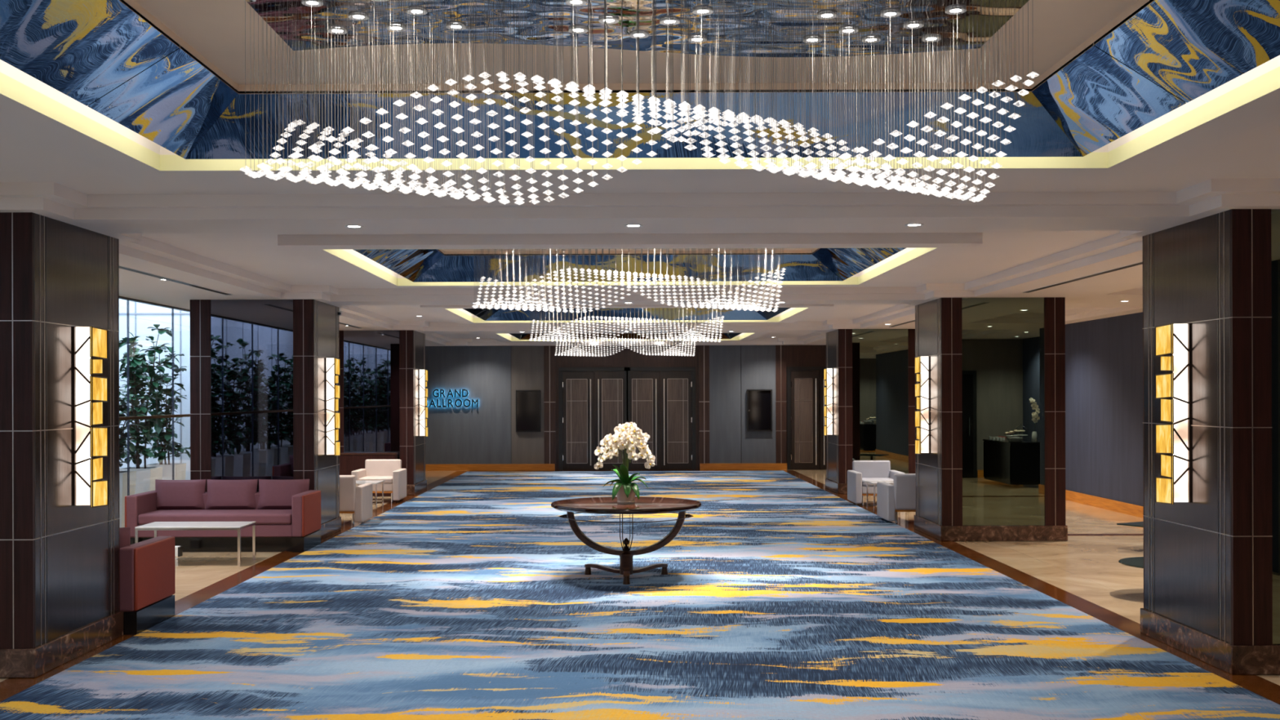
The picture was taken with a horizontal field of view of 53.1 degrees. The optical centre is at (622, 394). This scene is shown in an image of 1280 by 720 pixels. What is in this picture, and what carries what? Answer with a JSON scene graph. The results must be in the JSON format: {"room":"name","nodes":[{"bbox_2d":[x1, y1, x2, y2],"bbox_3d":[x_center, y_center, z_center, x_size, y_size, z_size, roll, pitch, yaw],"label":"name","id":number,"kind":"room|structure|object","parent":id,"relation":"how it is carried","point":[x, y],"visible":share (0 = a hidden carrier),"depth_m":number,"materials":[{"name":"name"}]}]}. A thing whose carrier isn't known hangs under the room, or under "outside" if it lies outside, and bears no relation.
{"room":"hotel lobby","nodes":[
{"label":"hotel lobby","id":0,"kind":"room"},
{"bbox_2d":[119,298,190,479],"bbox_3d":[-7.141,-0.280,20.100,2.320,4.200,0.200,0,0,0],"label":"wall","id":1,"kind":"structure","parent":0,"point":[144,322],"depth_m":20.00,"materials":[{"name":"glass"}]},
{"bbox_2d":[119,296,190,495],"bbox_3d":[-5.922,0.328,8.500,0.075,2.977,23.000,0,0,0],"label":"window","id":2,"kind":"structure","parent":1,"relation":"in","point":[126,299],"depth_m":15.80,"materials":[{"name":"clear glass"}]},
{"bbox_2d":[174,546,182,556],"bbox_3d":[-5.030,1.759,14.400,0.130,0.110,0.100,0,0,0],"label":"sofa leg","id":3,"kind":"object","parent":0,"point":[178,549],"visible":0.55,"depth_m":14.35,"materials":[{"name":"silver metal"}]},
{"bbox_2d":[511,426,511,463],"bbox_3d":[-2.660,0.157,30.660,0.010,3.300,0.080,0,0,0],"label":"wall","id":4,"kind":"structure","parent":0,"point":[511,426],"depth_m":30.62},
{"bbox_2d":[425,345,826,470],"bbox_3d":[0.200,0.149,30.700,17.600,3.300,0.200,0,0,0],"label":"wall","id":5,"kind":"structure","parent":0,"point":[482,434],"depth_m":30.60,"materials":[{"name":"paint"}]},
{"bbox_2d":[426,389,478,407],"bbox_3d":[-4.096,0.079,30.537,1.320,0.434,0.038,0,0,0],"label":"wall sign","id":6,"kind":"object","parent":5,"relation":"attached to","point":[434,390],"visible":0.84,"depth_m":30.52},
{"bbox_2d":[425,463,555,471],"bbox_3d":[-3.405,1.732,30.595,3.580,0.155,0.050,0,0,0],"label":"baseboard","id":7,"kind":"structure","parent":5,"relation":"attached to","point":[485,466],"depth_m":30.57,"materials":[{"name":"orange wood"}]},
{"bbox_2d":[515,390,541,431],"bbox_3d":[-2.245,0.386,30.568,0.600,1.000,0.064,0,0,0],"label":"wall display","id":8,"kind":"object","parent":5,"relation":"attached to","point":[528,402],"visible":1,"depth_m":30.54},
{"bbox_2d":[543,346,555,463],"bbox_3d":[-1.735,0.239,30.601,0.272,2.822,0.038,0,0,0],"label":"trim","id":9,"kind":"structure","parent":5,"relation":"attached to","point":[549,395],"depth_m":30.59,"materials":[{"name":"brown wood"}]},
{"bbox_2d":[558,367,630,470],"bbox_3d":[-0.663,0.572,30.553,1.710,2.460,0.134,0,0,0],"label":"door","id":10,"kind":"structure","parent":5,"relation":"in","point":[575,384],"depth_m":30.57,"materials":[{"name":"brown wood"}]},
{"bbox_2d":[624,367,696,470],"bbox_3d":[0.899,0.568,30.553,1.705,2.460,0.134,0,0,0],"label":"door","id":11,"kind":"structure","parent":5,"relation":"in","point":[677,388],"depth_m":30.57,"materials":[{"name":"brown wood"}]},
{"bbox_2d":[698,345,709,463],"bbox_3d":[1.956,0.229,30.601,0.250,2.822,0.038,0,0,0],"label":"trim","id":12,"kind":"structure","parent":5,"relation":"attached to","point":[704,350],"depth_m":30.59,"materials":[{"name":"brown wood"}]},
{"bbox_2d":[699,462,786,470],"bbox_3d":[2.895,1.714,30.595,2.080,0.155,0.050,0,0,0],"label":"baseboard","id":13,"kind":"structure","parent":5,"relation":"attached to","point":[702,466],"depth_m":30.57,"materials":[{"name":"orange wood"}]},
{"bbox_2d":[746,389,772,431],"bbox_3d":[3.275,0.371,30.558,0.600,1.000,0.085,0,0,0],"label":"wall display","id":14,"kind":"object","parent":5,"relation":"attached to","point":[759,402],"visible":1,"depth_m":30.57,"materials":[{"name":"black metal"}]},
{"bbox_2d":[775,345,786,463],"bbox_3d":[3.793,0.223,30.601,0.255,2.822,0.038,0,0,0],"label":"trim","id":15,"kind":"structure","parent":5,"relation":"attached to","point":[780,350],"depth_m":30.59,"materials":[{"name":"brown wood"}]},
{"bbox_2d":[786,366,826,470],"bbox_3d":[4.712,0.557,30.553,1.560,2.460,0.134,0,0,0],"label":"door","id":16,"kind":"structure","parent":5,"relation":"in","point":[806,439],"depth_m":30.57,"materials":[{"name":"brown wood"}]},
{"bbox_2d":[0,55,1279,346],"bbox_3d":[1.506,-1.328,13.800,14.980,0.293,33.600,0,0,0],"label":"ceiling","id":17,"kind":"structure","parent":0,"point":[242,236],"depth_m":8.63,"materials":[{"name":"paint"}]},
{"bbox_2d":[119,265,231,294],"bbox_3d":[-4.563,-1.161,13.125,0.090,0.006,3.450,0,0,0],"label":"ceiling vent","id":18,"kind":"object","parent":17,"relation":"in","point":[120,266],"visible":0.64,"depth_m":12.89,"materials":[{"name":"metal"}]},
{"bbox_2d":[338,321,361,328],"bbox_3d":[-4.563,-1.161,20.600,0.090,0.006,3.400,0,0,0],"label":"ceiling vent","id":19,"kind":"object","parent":17,"relation":"in","point":[339,322],"visible":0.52,"depth_m":21.32,"materials":[{"name":"metal"}]},
{"bbox_2d":[344,225,363,228],"bbox_3d":[-1.863,-1.169,8.890,0.126,0.006,0.126,0,0,0],"label":"recessed light","id":20,"kind":"object","parent":17,"relation":"in","point":[346,226],"visible":1,"depth_m":8.89,"materials":[{"name":"white paint"}]},
{"bbox_2d":[510,333,741,339],"bbox_3d":[0.063,-1.458,27.600,5.226,0.384,3.640,0,0,0],"label":"coffer","id":21,"kind":"object","parent":17,"relation":"attached to","point":[524,335],"visible":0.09,"depth_m":29.08,"materials":[{"name":"paint"}]},
{"bbox_2d":[555,333,695,356],"bbox_3d":[0.064,-1.193,27.600,3.024,0.714,0.861,0,0,0],"label":"crystal chandelier","id":22,"kind":"object","parent":21,"relation":"hanging from","point":[613,338],"visible":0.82,"depth_m":27.55,"materials":[{"name":"glass"}]},
{"bbox_2d":[462,307,790,320],"bbox_3d":[0.063,-1.458,20.145,5.226,0.384,3.640,0,0,0],"label":"coffer","id":23,"kind":"object","parent":17,"relation":"attached to","point":[486,314],"visible":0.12,"depth_m":21.58,"materials":[{"name":"mirror"}]},
{"bbox_2d":[528,307,724,342],"bbox_3d":[0.064,-1.193,20.145,3.024,0.714,0.861,0,0,0],"label":"crystal chandelier","id":24,"kind":"object","parent":23,"relation":"hanging from","point":[531,318],"visible":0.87,"depth_m":20.09,"materials":[{"name":"glass"}]},
{"bbox_2d":[352,248,905,282],"bbox_3d":[0.063,-1.458,12.690,5.226,0.384,3.640,0,0,0],"label":"coffer","id":25,"kind":"object","parent":17,"relation":"attached to","point":[416,265],"visible":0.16,"depth_m":13.98,"materials":[{"name":"mirror"}]},
{"bbox_2d":[471,248,786,313],"bbox_3d":[0.064,-1.193,12.690,3.025,0.714,0.861,0,0,0],"label":"crystal chandelier","id":26,"kind":"object","parent":25,"relation":"hanging from","point":[524,257],"visible":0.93,"depth_m":12.63,"materials":[{"name":"glass"}]},
{"bbox_2d":[624,224,642,227],"bbox_3d":[0.077,-1.174,8.890,0.126,0.006,0.126,0,0,0],"label":"recessed light","id":27,"kind":"object","parent":17,"relation":"in","point":[625,225],"visible":1,"depth_m":8.89,"materials":[{"name":"white paint"}]},
{"bbox_2d":[0,0,1279,159],"bbox_3d":[0.063,-1.458,5.235,5.226,0.384,3.640,0,0,0],"label":"coffer","id":28,"kind":"object","parent":17,"relation":"attached to","point":[173,73],"visible":0.91,"depth_m":5.85,"materials":[{"name":"paint"}]},
{"bbox_2d":[301,0,323,6],"bbox_3d":[-1.223,-1.547,5.050,0.084,0.006,0.084,0,0,0],"label":"recessed light","id":29,"kind":"object","parent":28,"relation":"attached to","point":[320,3],"visible":0.84,"depth_m":5.05,"materials":[{"name":"white paint"}]},
{"bbox_2d":[328,27,346,34],"bbox_3d":[-1.211,-1.547,5.440,0.084,0.006,0.084,0,0,0],"label":"recessed light","id":30,"kind":"object","parent":28,"relation":"attached to","point":[329,28],"visible":0.73,"depth_m":5.44,"materials":[{"name":"white paint"}]},
{"bbox_2d":[348,13,368,20],"bbox_3d":[-1.079,-1.547,5.238,0.084,0.006,0.084,0,0,0],"label":"recessed light","id":31,"kind":"object","parent":28,"relation":"attached to","point":[353,15],"visible":0.87,"depth_m":5.24,"materials":[{"name":"white paint"}]},
{"bbox_2d":[386,24,406,31],"bbox_3d":[-0.954,-1.547,5.402,0.084,0.006,0.084,0,0,0],"label":"recessed light","id":32,"kind":"object","parent":28,"relation":"attached to","point":[393,26],"visible":0.63,"depth_m":5.40,"materials":[{"name":"white paint"}]},
{"bbox_2d":[406,7,426,15],"bbox_3d":[-0.830,-1.548,5.168,0.084,0.006,0.084,0,0,0],"label":"recessed light","id":33,"kind":"object","parent":28,"relation":"attached to","point":[415,11],"visible":0.77,"depth_m":5.16,"materials":[{"name":"white paint"}]},
{"bbox_2d":[446,22,465,30],"bbox_3d":[-0.700,-1.548,5.383,0.084,0.006,0.084,0,0,0],"label":"recessed light","id":34,"kind":"object","parent":28,"relation":"attached to","point":[449,25],"visible":0.74,"depth_m":5.38,"materials":[{"name":"white paint"}]},
{"bbox_2d":[565,0,586,6],"bbox_3d":[-0.182,-1.550,5.050,0.084,0.006,0.084,0,0,0],"label":"recessed light","id":35,"kind":"object","parent":28,"relation":"attached to","point":[575,2],"visible":0.9,"depth_m":5.05,"materials":[{"name":"white paint"}]},
{"bbox_2d":[568,26,587,33],"bbox_3d":[-0.188,-1.550,5.440,0.084,0.006,0.084,0,0,0],"label":"recessed light","id":36,"kind":"object","parent":28,"relation":"attached to","point":[578,29],"visible":0.72,"depth_m":5.43,"materials":[{"name":"white paint"}]},
{"bbox_2d":[598,17,618,24],"bbox_3d":[-0.056,-1.550,5.300,0.084,0.006,0.084,0,0,0],"label":"recessed light","id":37,"kind":"object","parent":28,"relation":"attached to","point":[610,20],"visible":0.84,"depth_m":5.30,"materials":[{"name":"white paint"}]},
{"bbox_2d":[245,0,1029,57],"bbox_3d":[0.063,-1.560,5.270,3.090,0.009,1.269,0,0,0],"label":"mirror","id":38,"kind":"object","parent":28,"relation":"on","point":[597,7],"depth_m":5.39,"materials":[{"name":"mirror"}]},
{"bbox_2d":[629,31,648,38],"bbox_3d":[0.071,-1.550,5.517,0.084,0.006,0.084,0,0,0],"label":"recessed light","id":39,"kind":"object","parent":28,"relation":"attached to","point":[642,34],"visible":0.89,"depth_m":5.51,"materials":[{"name":"white paint"}]},
{"bbox_2d":[240,0,1039,204],"bbox_3d":[0.064,-1.193,5.235,3.024,0.714,0.861,0,0,0],"label":"crystal chandelier","id":40,"kind":"object","parent":28,"relation":"hanging from","point":[727,114],"visible":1,"depth_m":5.12,"materials":[{"name":"glass"}]},
{"bbox_2d":[659,17,679,25],"bbox_3d":[0.196,-1.551,5.319,0.084,0.006,0.084,0,0,0],"label":"recessed light","id":41,"kind":"object","parent":28,"relation":"attached to","point":[664,21],"visible":0.82,"depth_m":5.32,"materials":[{"name":"white paint"}]},
{"bbox_2d":[687,35,706,42],"bbox_3d":[0.327,-1.551,5.586,0.084,0.006,0.084,0,0,0],"label":"recessed light","id":42,"kind":"object","parent":28,"relation":"attached to","point":[696,38],"visible":0.73,"depth_m":5.58,"materials":[{"name":"white paint"}]},
{"bbox_2d":[692,7,713,15],"bbox_3d":[0.326,-1.551,5.177,0.084,0.006,0.084,0,0,0],"label":"recessed light","id":43,"kind":"object","parent":28,"relation":"attached to","point":[707,11],"visible":0.91,"depth_m":5.17,"materials":[{"name":"white paint"}]},
{"bbox_2d":[803,36,822,43],"bbox_3d":[0.832,-1.552,5.600,0.084,0.006,0.084,0,0,0],"label":"recessed light","id":44,"kind":"object","parent":28,"relation":"attached to","point":[815,38],"visible":0.71,"depth_m":5.59,"materials":[{"name":"white paint"}]},
{"bbox_2d":[817,11,837,19],"bbox_3d":[0.838,-1.552,5.238,0.084,0.006,0.084,0,0,0],"label":"recessed light","id":45,"kind":"object","parent":28,"relation":"attached to","point":[828,15],"visible":0.88,"depth_m":5.23,"materials":[{"name":"white paint"}]},
{"bbox_2d":[839,26,857,34],"bbox_3d":[0.963,-1.553,5.459,0.084,0.006,0.084,0,0,0],"label":"recessed light","id":46,"kind":"object","parent":28,"relation":"attached to","point":[849,30],"visible":0.94,"depth_m":5.46,"materials":[{"name":"white paint"}]},
{"bbox_2d":[862,36,879,43],"bbox_3d":[1.089,-1.553,5.600,0.084,0.006,0.084,0,0,0],"label":"recessed light","id":47,"kind":"object","parent":28,"relation":"attached to","point":[875,39],"visible":0.68,"depth_m":5.60,"materials":[{"name":"white paint"}]},
{"bbox_2d":[880,10,901,17],"bbox_3d":[1.093,-1.553,5.220,0.084,0.006,0.084,0,0,0],"label":"recessed light","id":48,"kind":"object","parent":28,"relation":"attached to","point":[886,14],"visible":0.92,"depth_m":5.21,"materials":[{"name":"white paint"}]},
{"bbox_2d":[903,22,924,29],"bbox_3d":[1.224,-1.553,5.383,0.084,0.006,0.084,0,0,0],"label":"recessed light","id":49,"kind":"object","parent":28,"relation":"attached to","point":[908,25],"visible":0.83,"depth_m":5.38,"materials":[{"name":"white paint"}]},
{"bbox_2d":[922,35,941,42],"bbox_3d":[1.349,-1.554,5.586,0.084,0.006,0.084,0,0,0],"label":"recessed light","id":50,"kind":"object","parent":28,"relation":"attached to","point":[928,38],"visible":0.88,"depth_m":5.59,"materials":[{"name":"white paint"}]},
{"bbox_2d":[945,6,966,14],"bbox_3d":[1.348,-1.554,5.177,0.084,0.006,0.084,0,0,0],"label":"recessed light","id":51,"kind":"object","parent":28,"relation":"attached to","point":[952,11],"visible":0.94,"depth_m":5.17,"materials":[{"name":"white paint"}]},
{"bbox_2d":[0,66,1279,341],"bbox_3d":[0.063,-1.286,13.210,5.226,0.088,32.420,0,0,0],"label":"cove lighting","id":52,"kind":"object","parent":17,"relation":"attached to","point":[1269,82],"depth_m":7.06,"materials":[{"name":"paint"}]},
{"bbox_2d":[889,320,915,326],"bbox_3d":[4.677,-1.187,20.600,0.090,0.006,3.400,0,0,0],"label":"ceiling vent","id":53,"kind":"object","parent":17,"relation":"in","point":[913,320],"visible":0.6,"depth_m":21.29,"materials":[{"name":"metal"}]},
{"bbox_2d":[905,223,923,226],"bbox_3d":[2.027,-1.180,8.890,0.126,0.006,0.126,0,0,0],"label":"recessed light","id":54,"kind":"object","parent":17,"relation":"in","point":[907,224],"visible":1,"depth_m":8.89,"materials":[{"name":"white paint"}]},
{"bbox_2d":[1021,261,1142,293],"bbox_3d":[4.677,-1.187,13.125,0.090,0.006,3.450,0,0,0],"label":"ceiling vent","id":55,"kind":"object","parent":17,"relation":"in","point":[1141,262],"visible":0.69,"depth_m":12.87,"materials":[{"name":"metal"}]},
{"bbox_2d":[0,469,1279,685],"bbox_3d":[0.205,1.859,13.950,17.600,0.120,33.900,0,0,0],"label":"floor","id":56,"kind":"structure","parent":0,"point":[1087,567],"depth_m":14.02,"materials":[{"name":"beige stone"}]},
{"bbox_2d":[0,212,123,678],"bbox_3d":[-4.524,0.322,8.885,1.550,2.973,1.450,0,0,0],"label":"column","id":57,"kind":"structure","parent":56,"relation":"on","point":[60,560],"depth_m":8.42,"materials":[{"name":"stone"}]},
{"bbox_2d":[72,326,108,507],"bbox_3d":[-3.705,0.157,8.923,0.128,1.258,0.284,0,0,0],"label":"wall sconce","id":58,"kind":"object","parent":57,"relation":"attached to","point":[90,489],"visible":1,"depth_m":8.80,"materials":[{"name":"white glass"}]},
{"bbox_2d":[75,326,90,505],"bbox_3d":[-3.708,0.145,8.805,0.097,1.226,0.012,0,0,0],"label":"diffuser","id":59,"kind":"object","parent":58,"relation":"attached to","point":[82,333],"depth_m":8.80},
{"bbox_2d":[119,371,147,527],"bbox_3d":[-6.717,0.723,16.804,0.862,2.192,0.886,0,0,15],"label":"tree","id":60,"kind":"object","parent":56,"relation":"on","point":[122,474],"visible":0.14,"depth_m":16.81,"materials":[{"name":"green plant"}]},
{"bbox_2d":[119,324,172,493],"bbox_3d":[-6.692,0.437,17.846,0.841,2.764,0.775,0,0,0],"label":"tree","id":61,"kind":"object","parent":56,"relation":"on","point":[146,477],"visible":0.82,"depth_m":17.79,"materials":[{"name":"green plant"}]},
{"bbox_2d":[119,527,175,635],"bbox_3d":[-4.676,1.412,10.033,2.060,0.802,0.845,0,0,0],"label":"armchair","id":62,"kind":"object","parent":56,"relation":"on","point":[148,566],"visible":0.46,"depth_m":9.82,"materials":[{"name":"fabric"}]},
{"bbox_2d":[119,527,130,547],"bbox_3d":[-4.057,1.189,9.782,0.608,0.358,0.193,0,0,0],"label":"cushion","id":63,"kind":"object","parent":62,"relation":"on","point":[125,532],"depth_m":9.74,"materials":[{"name":"fabric"}]},
{"bbox_2d":[124,346,190,479],"bbox_3d":[-6.765,0.552,18.846,0.900,2.534,0.841,0,0,33],"label":"tree","id":64,"kind":"object","parent":56,"relation":"on","point":[180,468],"visible":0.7,"depth_m":18.73,"materials":[{"name":"green plant"}]},
{"bbox_2d":[134,521,256,566],"bbox_3d":[-4.585,1.603,13.790,1.110,0.420,0.580,0,0,0],"label":"coffee table","id":65,"kind":"object","parent":56,"relation":"on","point":[155,526],"visible":0.91,"depth_m":13.59,"materials":[{"name":"silver metal"}]},
{"bbox_2d":[124,479,320,552],"bbox_3d":[-4.676,1.412,15.078,2.060,0.802,0.845,0,0,0],"label":"sofa","id":66,"kind":"object","parent":56,"relation":"on","point":[286,515],"visible":0.94,"depth_m":14.78,"materials":[{"name":"red leather"}]},
{"bbox_2d":[155,479,206,509],"bbox_3d":[-5.297,1.192,15.328,0.608,0.358,0.193,0,0,0],"label":"cushion","id":67,"kind":"object","parent":66,"relation":"on","point":[169,494],"depth_m":15.26,"materials":[{"name":"fabric"}]},
{"bbox_2d":[137,509,291,524],"bbox_3d":[-4.676,1.428,14.977,1.760,0.120,0.645,0,0,0],"label":"seat cushion","id":68,"kind":"object","parent":66,"relation":"on","point":[261,517],"depth_m":14.66,"materials":[{"name":"fabric"}]},
{"bbox_2d":[205,479,257,509],"bbox_3d":[-4.677,1.190,15.328,0.608,0.358,0.193,0,0,0],"label":"cushion","id":69,"kind":"object","parent":66,"relation":"on","point":[220,494],"depth_m":15.26,"materials":[{"name":"fabric"}]},
{"bbox_2d":[257,479,309,509],"bbox_3d":[-4.057,1.189,15.328,0.608,0.358,0.193,0,0,0],"label":"cushion","id":70,"kind":"object","parent":66,"relation":"on","point":[273,494],"depth_m":15.26,"materials":[{"name":"fabric"}]},
{"bbox_2d":[0,471,467,702],"bbox_3d":[-3.781,1.809,13.650,0.268,0.004,33.300,0,0,0],"label":"trim","id":71,"kind":"structure","parent":56,"relation":"on","point":[9,687],"depth_m":11.82,"materials":[{"name":"wood"}]},
{"bbox_2d":[190,299,341,539],"bbox_3d":[-4.524,0.322,16.340,1.550,2.973,1.450,0,0,0],"label":"column","id":72,"kind":"structure","parent":56,"relation":"on","point":[257,366],"depth_m":15.65,"materials":[{"name":"stone"}]},
{"bbox_2d":[324,357,340,456],"bbox_3d":[-3.705,0.157,16.378,0.128,1.258,0.284,0,0,0],"label":"wall sconce","id":73,"kind":"object","parent":72,"relation":"attached to","point":[332,366],"visible":1,"depth_m":16.25,"materials":[{"name":"white glass"}]},
{"bbox_2d":[326,358,334,454],"bbox_3d":[-3.708,0.145,16.260,0.097,1.226,0.012,0,0,0],"label":"diffuser","id":74,"kind":"object","parent":73,"relation":"attached to","point":[330,362],"depth_m":16.25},
{"bbox_2d":[339,475,372,524],"bbox_3d":[-3.996,1.461,18.039,0.800,0.700,0.802,0,0,0],"label":"armchair","id":75,"kind":"object","parent":56,"relation":"on","point":[355,500],"visible":0.49,"depth_m":17.68,"materials":[{"name":"fabric"}]},
{"bbox_2d":[339,452,398,496],"bbox_3d":[-4.651,1.425,22.935,1.230,0.775,0.230,0,0,0],"label":"base cabinet","id":76,"kind":"object","parent":56,"relation":"on","point":[349,462],"visible":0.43,"depth_m":22.83,"materials":[{"name":"brown wood"}]},
{"bbox_2d":[355,480,384,511],"bbox_3d":[-4.046,1.584,20.000,0.540,0.455,0.600,0,0,0],"label":"side table","id":77,"kind":"object","parent":56,"relation":"on","point":[373,482],"visible":0.48,"depth_m":19.93,"materials":[{"name":"silver metal"}]},
{"bbox_2d":[351,459,406,502],"bbox_3d":[-4.126,1.462,21.761,0.800,0.700,0.802,0,0,0],"label":"armchair","id":78,"kind":"object","parent":56,"relation":"on","point":[391,471],"visible":0.67,"depth_m":21.72,"materials":[{"name":"fabric"}]},
{"bbox_2d":[358,475,392,483],"bbox_3d":[-4.126,1.437,21.692,0.570,0.090,0.635,0,0,0],"label":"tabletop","id":79,"kind":"object","parent":78,"relation":"on","point":[388,479],"depth_m":21.39,"materials":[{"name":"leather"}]},
{"bbox_2d":[338,330,426,495],"bbox_3d":[-4.524,0.322,23.795,1.550,2.973,1.450,0,0,0],"label":"column","id":80,"kind":"structure","parent":56,"relation":"on","point":[379,377],"depth_m":23.10,"materials":[{"name":"stone"}]},
{"bbox_2d":[418,369,427,436],"bbox_3d":[-3.705,0.157,23.833,0.128,1.258,0.284,0,0,0],"label":"wall sconce","id":81,"kind":"object","parent":80,"relation":"attached to","point":[423,374],"visible":1,"depth_m":23.71,"materials":[{"name":"white glass"}]},
{"bbox_2d":[419,369,424,435],"bbox_3d":[-3.708,0.145,23.715,0.097,1.226,0.012,0,0,0],"label":"diffuser","id":82,"kind":"object","parent":81,"relation":"attached to","point":[421,371],"depth_m":23.71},
{"bbox_2d":[467,469,780,471],"bbox_3d":[0.062,1.798,30.326,7.419,0.004,0.548,0,0,0],"label":"trim","id":83,"kind":"structure","parent":56,"relation":"on","point":[698,469],"depth_m":30.39,"materials":[{"name":"wood"}]},
{"bbox_2d":[0,470,1279,719],"bbox_3d":[0.062,1.794,13.525,7.415,0.012,33.050,0,0,0],"label":"carpet","id":84,"kind":"object","parent":56,"relation":"on","point":[781,596],"visible":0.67,"depth_m":9.65,"materials":[{"name":"carpet"}]},
{"bbox_2d":[551,496,701,584],"bbox_3d":[0.038,1.420,12.530,1.470,0.734,1.470,0,0,0],"label":"round table","id":85,"kind":"object","parent":84,"relation":"on","point":[602,505],"visible":0.98,"depth_m":12.44,"materials":[{"name":"brown wood"}]},
{"bbox_2d":[594,422,655,503],"bbox_3d":[0.036,0.658,12.421,0.520,0.790,0.425,0,0,33],"label":"potted orchid","id":86,"kind":"object","parent":85,"relation":"on","point":[627,435],"visible":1,"depth_m":12.38,"materials":[{"name":"plant"}]},
{"bbox_2d":[825,328,915,493],"bbox_3d":[4.656,0.296,23.795,1.550,2.973,1.450,0,0,0],"label":"column","id":87,"kind":"structure","parent":56,"relation":"on","point":[873,375],"depth_m":23.10,"materials":[{"name":"stone"}]},
{"bbox_2d":[823,368,833,435],"bbox_3d":[3.836,0.136,23.833,0.128,1.258,0.284,0,0,0],"label":"wall sconce","id":88,"kind":"object","parent":87,"relation":"attached to","point":[828,394],"visible":1,"depth_m":23.71,"materials":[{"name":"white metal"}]},
{"bbox_2d":[826,368,832,434],"bbox_3d":[3.839,0.124,23.715,0.097,1.226,0.012,0,0,0],"label":"diffuser","id":89,"kind":"object","parent":88,"relation":"attached to","point":[829,371],"depth_m":23.71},
{"bbox_2d":[847,460,904,506],"bbox_3d":[4.134,1.438,20.911,0.800,0.700,0.802,0,0,0],"label":"armchair","id":90,"kind":"object","parent":56,"relation":"on","point":[862,471],"visible":0.65,"depth_m":21.06,"materials":[{"name":"fabric"}]},
{"bbox_2d":[862,477,893,485],"bbox_3d":[4.134,1.413,20.843,0.570,0.090,0.635,0,0,0],"label":"seat cushion","id":91,"kind":"object","parent":90,"relation":"on","point":[864,479],"depth_m":20.67,"materials":[{"name":"fabric"}]},
{"bbox_2d":[866,480,908,513],"bbox_3d":[4.054,1.561,19.600,0.540,0.455,0.600,0,0,0],"label":"side table","id":92,"kind":"object","parent":56,"relation":"on","point":[873,482],"visible":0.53,"depth_m":19.45,"materials":[{"name":"silver metal"}]},
{"bbox_2d":[876,473,915,523],"bbox_3d":[4.064,1.439,18.039,0.800,0.700,0.802,0,0,0],"label":"armchair","id":93,"kind":"object","parent":56,"relation":"on","point":[900,496],"visible":0.47,"depth_m":17.68,"materials":[{"name":"fabric"}]},
{"bbox_2d":[913,297,1067,541],"bbox_3d":[4.656,0.296,16.340,1.550,2.973,1.450,0,0,0],"label":"column","id":94,"kind":"structure","parent":56,"relation":"on","point":[993,469],"depth_m":15.65,"materials":[{"name":"stone"}]},
{"bbox_2d":[914,355,929,454],"bbox_3d":[3.836,0.136,16.378,0.128,1.258,0.284,0,0,0],"label":"wall sconce","id":95,"kind":"object","parent":94,"relation":"attached to","point":[922,364],"visible":1,"depth_m":16.25,"materials":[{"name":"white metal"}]},
{"bbox_2d":[920,356,928,453],"bbox_3d":[3.839,0.124,16.260,0.097,1.226,0.012,0,0,0],"label":"diffuser","id":96,"kind":"object","parent":95,"relation":"attached to","point":[924,360],"depth_m":16.25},
{"bbox_2d":[782,470,1279,704],"bbox_3d":[3.904,1.787,13.650,0.263,0.004,33.300,0,0,0],"label":"trim","id":97,"kind":"structure","parent":56,"relation":"on","point":[1270,691],"depth_m":10.82,"materials":[{"name":"wood"}]},
{"bbox_2d":[1116,521,1143,527],"bbox_3d":[6.155,1.630,14.600,0.680,0.305,0.680,0,0,-29],"label":"glass table","id":98,"kind":"object","parent":56,"relation":"on","point":[1140,524],"visible":0.02,"depth_m":14.67,"materials":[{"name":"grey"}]},
{"bbox_2d":[1118,556,1143,568],"bbox_3d":[4.835,1.634,11.300,0.850,0.305,0.850,0,0,0],"label":"glass table","id":99,"kind":"object","parent":56,"relation":"on","point":[1136,562],"visible":0.22,"depth_m":11.35,"materials":[{"name":"grey"}]},
{"bbox_2d":[1140,208,1279,674],"bbox_3d":[4.656,0.296,8.885,1.550,2.973,1.450,0,0,0],"label":"column","id":100,"kind":"structure","parent":56,"relation":"on","point":[1211,562],"depth_m":8.32,"materials":[{"name":"stone"}]},
{"bbox_2d":[1155,323,1191,504],"bbox_3d":[3.836,0.136,8.923,0.128,1.258,0.284,0,0,0],"label":"wall sconce","id":101,"kind":"object","parent":100,"relation":"attached to","point":[1175,438],"visible":1,"depth_m":8.80,"materials":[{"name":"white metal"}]},
{"bbox_2d":[1173,324,1187,502],"bbox_3d":[3.839,0.124,8.805,0.097,1.226,0.012,0,0,0],"label":"diffuser","id":102,"kind":"object","parent":101,"relation":"attached to","point":[1180,331],"depth_m":8.80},
{"bbox_2d":[740,345,741,408],"bbox_3d":[2.838,0.142,30.660,0.015,3.300,0.080,0,0,0],"label":"wall","id":103,"kind":"structure","parent":0,"point":[740,345],"depth_m":30.62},
{"bbox_2d":[1065,311,1142,506],"bbox_3d":[7.630,0.129,19.400,0.200,3.300,22.400,0,0,0],"label":"wall","id":104,"kind":"structure","parent":0,"point":[1104,357],"depth_m":19.97,"materials":[{"name":"paint"}]},
{"bbox_2d":[1065,489,1143,518],"bbox_3d":[7.522,1.696,19.400,0.025,0.165,22.400,0,0,0],"label":"baseboard","id":105,"kind":"structure","parent":104,"relation":"attached to","point":[1131,509],"depth_m":19.89,"materials":[{"name":"orange wood"}]},
{"bbox_2d":[1067,533,1143,535],"bbox_3d":[6.525,1.780,16.300,1.960,0.003,0.200,0,0,0],"label":"trim","id":106,"kind":"structure","parent":104,"relation":"attached to","point":[1068,534],"depth_m":16.29,"materials":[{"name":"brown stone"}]},
{"bbox_3d":[-8.401,-0.276,8.600,0.200,4.200,23.200,0,0,0],"label":"wall","id":107,"kind":"structure","parent":0,"visible":0},
{"bbox_2d":[119,302,190,466],"bbox_3d":[-7.116,-0.230,10.495,2.370,4.100,19.010,0,0,0],"label":"trim","id":108,"kind":"structure","parent":107,"relation":"attached to","point":[135,313],"depth_m":19.99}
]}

